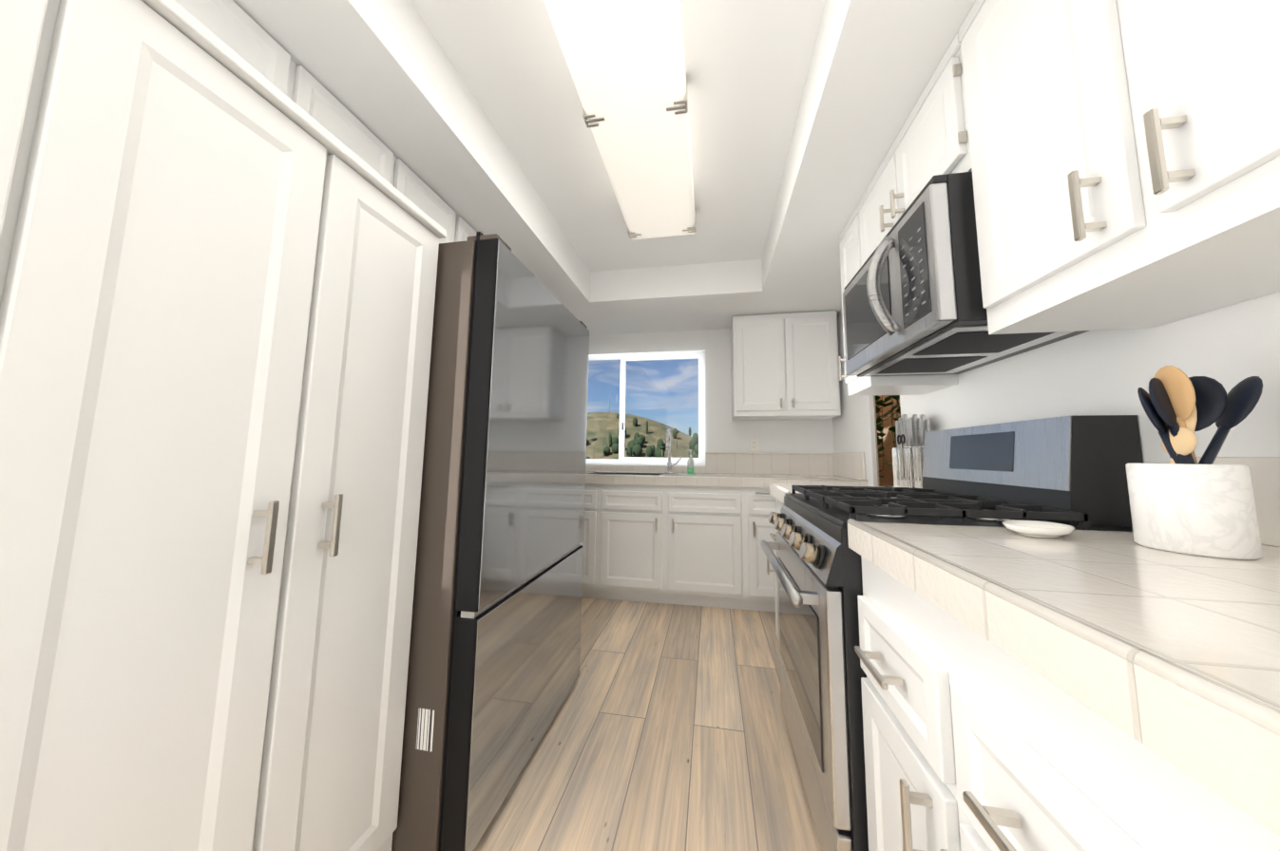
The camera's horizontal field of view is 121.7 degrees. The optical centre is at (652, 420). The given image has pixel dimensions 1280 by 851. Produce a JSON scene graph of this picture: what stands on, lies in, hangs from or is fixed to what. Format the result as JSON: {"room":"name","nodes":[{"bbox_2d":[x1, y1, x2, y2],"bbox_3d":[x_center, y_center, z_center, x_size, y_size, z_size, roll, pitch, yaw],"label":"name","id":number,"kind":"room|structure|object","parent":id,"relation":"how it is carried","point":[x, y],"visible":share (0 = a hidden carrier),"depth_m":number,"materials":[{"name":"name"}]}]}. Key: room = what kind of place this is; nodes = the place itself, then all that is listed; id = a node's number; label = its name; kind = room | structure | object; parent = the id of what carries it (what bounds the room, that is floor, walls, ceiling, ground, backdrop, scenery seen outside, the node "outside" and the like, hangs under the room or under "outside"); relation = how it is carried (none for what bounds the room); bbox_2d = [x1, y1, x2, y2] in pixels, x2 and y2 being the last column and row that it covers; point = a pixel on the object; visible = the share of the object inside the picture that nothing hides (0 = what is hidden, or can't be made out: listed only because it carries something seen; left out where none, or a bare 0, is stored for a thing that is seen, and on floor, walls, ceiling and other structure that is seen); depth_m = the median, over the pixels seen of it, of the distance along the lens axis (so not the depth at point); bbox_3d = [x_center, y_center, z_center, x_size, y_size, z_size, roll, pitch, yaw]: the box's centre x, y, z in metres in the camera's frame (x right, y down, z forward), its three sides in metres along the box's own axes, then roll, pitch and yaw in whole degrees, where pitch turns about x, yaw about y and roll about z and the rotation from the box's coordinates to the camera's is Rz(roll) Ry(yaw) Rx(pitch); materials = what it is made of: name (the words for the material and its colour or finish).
{"room":"kitchen","nodes":[
{"label":"kitchen","id":0,"kind":"room"},
{"bbox_2d":[232,0,975,335],"bbox_3d":[-0.097,-1.231,1.040,2.540,0.339,4.680,0,-6,9],"label":"ceiling","id":1,"kind":"structure","parent":0,"point":[385,72],"depth_m":1.35,"materials":[{"name":"white paint"}]},
{"bbox_2d":[410,0,825,271],"bbox_3d":[-0.175,-1.385,0.707,1.308,0.100,3.970,0,-6,9],"label":"ceiling","id":2,"kind":"structure","parent":0,"point":[747,63],"depth_m":1.45,"materials":[{"name":"white paint"}]},
{"bbox_2d":[543,0,696,239],"bbox_3d":[-0.035,-1.192,1.535,0.395,0.118,1.200,0,-6,9],"label":"ceiling light fixture","id":3,"kind":"object","parent":2,"relation":"attached to","point":[624,59],"visible":1,"depth_m":1.29,"materials":[{"name":"white plastic"}]},
{"bbox_2d":[473,597,821,850],"bbox_3d":[0.336,1.258,1.382,3.490,0.100,6.220,0,-6,9],"label":"floor","id":4,"kind":"structure","parent":0,"point":[667,730],"depth_m":1.30,"materials":[{"name":"brown wood"}]},
{"bbox_2d":[0,0,91,482],"bbox_3d":[-1.157,0.201,0.121,0.727,1.730,0.631,0,-6,9],"label":"tall cabinet","id":5,"kind":"object","parent":4,"relation":"on","point":[42,41],"depth_m":0.43,"materials":[{"name":"white wood"}]},
{"bbox_2d":[0,0,446,850],"bbox_3d":[-1.054,0.263,0.741,0.727,1.730,0.633,0,-6,9],"label":"tall cabinet","id":6,"kind":"object","parent":4,"relation":"on","point":[219,258],"depth_m":0.58,"materials":[{"name":"white wood"}]},
{"bbox_2d":[391,231,589,850],"bbox_3d":[-0.822,0.332,1.430,0.862,1.730,0.800,0,-6,9],"label":"fridge","id":7,"kind":"object","parent":4,"relation":"on","point":[494,662],"visible":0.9,"depth_m":1.04,"materials":[{"name":"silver metal"}]},
{"bbox_2d":[581,482,600,598],"bbox_3d":[-0.579,0.925,2.959,0.472,0.853,0.645,0,-6,9],"label":"base cabinet","id":8,"kind":"object","parent":4,"relation":"on","point":[591,544],"depth_m":2.63,"materials":[{"name":"white wood"}]},
{"bbox_2d":[596,482,665,603],"bbox_3d":[-0.103,0.922,2.880,0.492,0.853,0.645,0,-6,9],"label":"base cabinet","id":9,"kind":"object","parent":4,"relation":"on","point":[632,568],"depth_m":2.58,"materials":[{"name":"white wood"}]},
{"bbox_2d":[665,482,748,610],"bbox_3d":[0.412,0.918,2.794,0.553,0.853,0.645,0,-6,9],"label":"base cabinet","id":10,"kind":"object","parent":4,"relation":"on","point":[678,535],"depth_m":2.49,"materials":[{"name":"white wood"}]},
{"bbox_2d":[585,471,868,486],"bbox_3d":[0.218,0.466,2.868,2.534,0.059,0.652,0,-6,9],"label":"countertop","id":11,"kind":"structure","parent":10,"relation":"on","point":[677,476],"depth_m":2.55,"materials":[{"name":"beige tile"}]},
{"bbox_2d":[585,471,665,475],"bbox_3d":[-0.231,0.548,2.935,0.646,0.226,0.416,0,-6,9],"label":"sink","id":12,"kind":"object","parent":11,"relation":"in","point":[586,472],"depth_m":3.15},
{"bbox_2d":[665,427,681,473],"bbox_3d":[0.174,0.254,3.018,0.131,0.388,0.192,0,-6,9],"label":"faucet","id":13,"kind":"object","parent":11,"relation":"on","point":[668,448],"visible":1,"depth_m":3.06,"materials":[{"name":"silver metal"}]},
{"bbox_2d":[687,449,693,473],"bbox_3d":[0.331,0.357,3.113,0.064,0.205,0.044,0,-6,9],"label":"soap bottle","id":14,"kind":"object","parent":11,"relation":"on","point":[690,466],"visible":1,"depth_m":3.09,"materials":[{"name":"green"}]},
{"bbox_2d":[745,486,776,611],"bbox_3d":[0.953,0.915,2.704,0.543,0.853,0.645,0,-6,9],"label":"base cabinet","id":15,"kind":"object","parent":4,"relation":"on","point":[759,501],"depth_m":2.43,"materials":[{"name":"white wood"}]},
{"bbox_2d":[766,482,894,639],"bbox_3d":[0.943,0.706,1.691,0.722,1.072,0.466,0,-6,9],"label":"base cabinet","id":16,"kind":"object","parent":4,"relation":"on","point":[777,491],"visible":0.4,"depth_m":1.87,"materials":[{"name":"white wood"}]},
{"bbox_2d":[891,414,930,488],"bbox_3d":[1.190,0.148,1.653,0.180,0.354,0.170,0,-6,9],"label":"knife block","id":17,"kind":"object","parent":16,"relation":"on","point":[907,461],"visible":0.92,"depth_m":1.61,"materials":[{"name":"white plastic"}]},
{"bbox_2d":[760,415,1143,850],"bbox_3d":[0.802,0.599,1.126,0.810,1.172,0.700,0,-6,9],"label":"range","id":18,"kind":"object","parent":4,"relation":"on","point":[1069,470],"visible":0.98,"depth_m":0.91,"materials":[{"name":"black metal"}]},
{"bbox_2d":[848,540,1220,850],"bbox_3d":[0.754,0.691,0.431,0.682,0.853,0.650,0,-6,9],"label":"base cabinet","id":19,"kind":"object","parent":4,"relation":"on","point":[1090,691],"depth_m":0.43,"materials":[{"name":"white wood"}]},
{"bbox_2d":[847,521,1279,806],"bbox_3d":[0.613,0.152,-0.375,0.689,0.059,2.384,0,-6,9],"label":"countertop","id":20,"kind":"structure","parent":19,"relation":"on","point":[1186,646],"depth_m":0.36,"materials":[{"name":"beige tile"}]},
{"bbox_2d":[1002,520,1074,538],"bbox_3d":[0.773,0.219,0.715,0.120,0.022,0.098,0,-6,9],"label":"spoon rest","id":21,"kind":"object","parent":20,"relation":"on","point":[1041,529],"visible":1,"depth_m":0.70,"materials":[{"name":"white ceramic"}]},
{"bbox_2d":[1125,365,1262,560],"bbox_3d":[0.930,0.061,0.620,0.139,0.320,0.120,0,-6,9],"label":"utensil crock","id":22,"kind":"object","parent":20,"relation":"on","point":[1183,502],"visible":1,"depth_m":0.60,"materials":[{"name":"stone"}]},
{"bbox_2d":[585,328,833,466],"bbox_3d":[0.345,0.107,3.278,2.660,2.560,0.120,0,-6,9],"label":"wall","id":23,"kind":"structure","parent":0,"point":[724,432],"depth_m":3.20,"materials":[{"name":"white paint"}]},
{"bbox_2d":[585,351,705,464],"bbox_3d":[-0.152,-0.110,3.378,1.289,1.057,0.109,0,-6,9],"label":"window","id":24,"kind":"structure","parent":23,"relation":"in","point":[669,356],"depth_m":3.34,"materials":[{"name":"white metal"}]},
{"bbox_2d":[585,452,832,475],"bbox_3d":[0.272,0.374,3.193,2.534,0.188,0.014,0,-6,9],"label":"backsplash","id":25,"kind":"structure","parent":23,"relation":"attached to","point":[716,463],"depth_m":3.08,"materials":[{"name":"beige tile"}]},
{"bbox_2d":[749,438,758,451],"bbox_3d":[0.886,0.212,3.112,0.072,0.116,0.007,0,-6,9],"label":"electrical outlet plate","id":26,"kind":"object","parent":23,"relation":"attached to","point":[754,444],"visible":1,"depth_m":3.11,"materials":[{"name":"white plastic"}]},
{"bbox_2d":[730,310,840,420],"bbox_3d":[1.071,-0.437,2.956,0.794,0.829,0.377,0,-6,9],"label":"upper cabinet","id":27,"kind":"object","parent":23,"relation":"attached to","point":[784,366],"visible":1,"depth_m":2.82,"materials":[{"name":"white wood"}]},
{"bbox_2d":[832,290,1279,486],"bbox_3d":[1.671,-0.068,1.352,0.830,2.560,6.340,0,-6,9],"label":"wall","id":28,"kind":"structure","parent":0,"point":[1112,372],"depth_m":0.91,"materials":[{"name":"white paint"}]},
{"bbox_2d":[832,452,865,478],"bbox_3d":[1.463,0.335,2.679,0.014,0.188,0.612,0,-6,9],"label":"backsplash","id":29,"kind":"structure","parent":28,"relation":"attached to","point":[850,465],"depth_m":2.61,"materials":[{"name":"beige tile"}]},
{"bbox_2d":[875,395,900,486],"bbox_3d":[2.215,0.345,3.258,0.139,2.120,1.140,0,-6,9],"label":"hall door","id":30,"kind":"structure","parent":28,"relation":"in","point":[887,474],"depth_m":3.45,"materials":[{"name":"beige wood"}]},
{"bbox_2d":[875,395,900,486],"bbox_3d":[1.686,-0.303,2.637,0.405,1.723,0.394,0,-6,9],"label":"hanging plant","id":31,"kind":"object","parent":28,"relation":"hanging from","point":[879,429],"visible":0.17,"depth_m":2.55,"materials":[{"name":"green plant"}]},
{"bbox_2d":[838,33,972,396],"bbox_3d":[1.046,-0.590,1.353,0.392,0.848,0.915,0,-6,9],"label":"upper cabinet","id":32,"kind":"object","parent":28,"relation":"attached to","point":[931,140],"visible":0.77,"depth_m":1.23,"materials":[{"name":"white wood"}]},
{"bbox_2d":[842,171,1088,377],"bbox_3d":[0.959,-0.418,1.217,0.518,0.408,0.648,0,-6,9],"label":"microwave","id":33,"kind":"object","parent":32,"relation":"attached to","point":[912,300],"visible":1,"depth_m":1.04,"materials":[{"name":"silver metal"}]},
{"bbox_2d":[958,0,1279,334],"bbox_3d":[0.933,-0.670,0.553,0.352,0.848,0.700,0,-6,9],"label":"upper cabinet","id":34,"kind":"object","parent":28,"relation":"attached to","point":[1125,161],"visible":0.98,"depth_m":0.59,"materials":[{"name":"white wood"}]},
{"bbox_2d":[1195,457,1279,544],"bbox_3d":[0.948,0.041,-0.420,0.012,0.160,2.384,0,-6,9],"label":"backsplash","id":35,"kind":"structure","parent":28,"relation":"attached to","point":[1265,471],"depth_m":0.65,"materials":[{"name":"beige tile"}]},
{"bbox_3d":[-1.420,-0.118,1.150,0.120,2.560,4.920,0,-6,9],"label":"wall","id":36,"kind":"structure","parent":0,"visible":0},
{"bbox_2d":[173,0,306,109],"bbox_3d":[-1.239,-0.874,0.890,0.327,0.418,0.340,0,-6,9],"label":"upper cabinet","id":37,"kind":"object","parent":36,"relation":"attached to","point":[238,30],"depth_m":0.95,"materials":[{"name":"white wood"}]},
{"bbox_2d":[303,71,401,192],"bbox_3d":[-1.183,-0.841,1.224,0.327,0.418,0.340,0,-6,9],"label":"upper cabinet","id":38,"kind":"object","parent":36,"relation":"attached to","point":[318,103],"depth_m":1.21,"materials":[{"name":"white wood"}]},
{"bbox_2d":[401,161,462,243],"bbox_3d":[-1.127,-0.808,1.557,0.327,0.418,0.340,0,-6,9],"label":"upper cabinet","id":39,"kind":"object","parent":36,"relation":"attached to","point":[413,187],"depth_m":1.56,"materials":[{"name":"white wood"}]},
{"bbox_2d":[462,219,476,241],"bbox_3d":[-1.072,-0.775,1.891,0.327,0.418,0.340,0,-6,9],"label":"upper cabinet","id":40,"kind":"object","parent":36,"relation":"attached to","point":[468,231],"depth_m":1.78,"materials":[{"name":"white wood"}]},
{"label":"outside","id":41,"kind":"structure","parent":0,"visible":0},
{"bbox_2d":[586,393,698,458],"bbox_3d":[-13.353,13.872,286.041,400.000,91.392,480.000,0,-6,9],"label":"hill","id":42,"kind":"structure","parent":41,"point":[608,445],"depth_m":260.36,"materials":[{"name":"green plant"}]}
]}

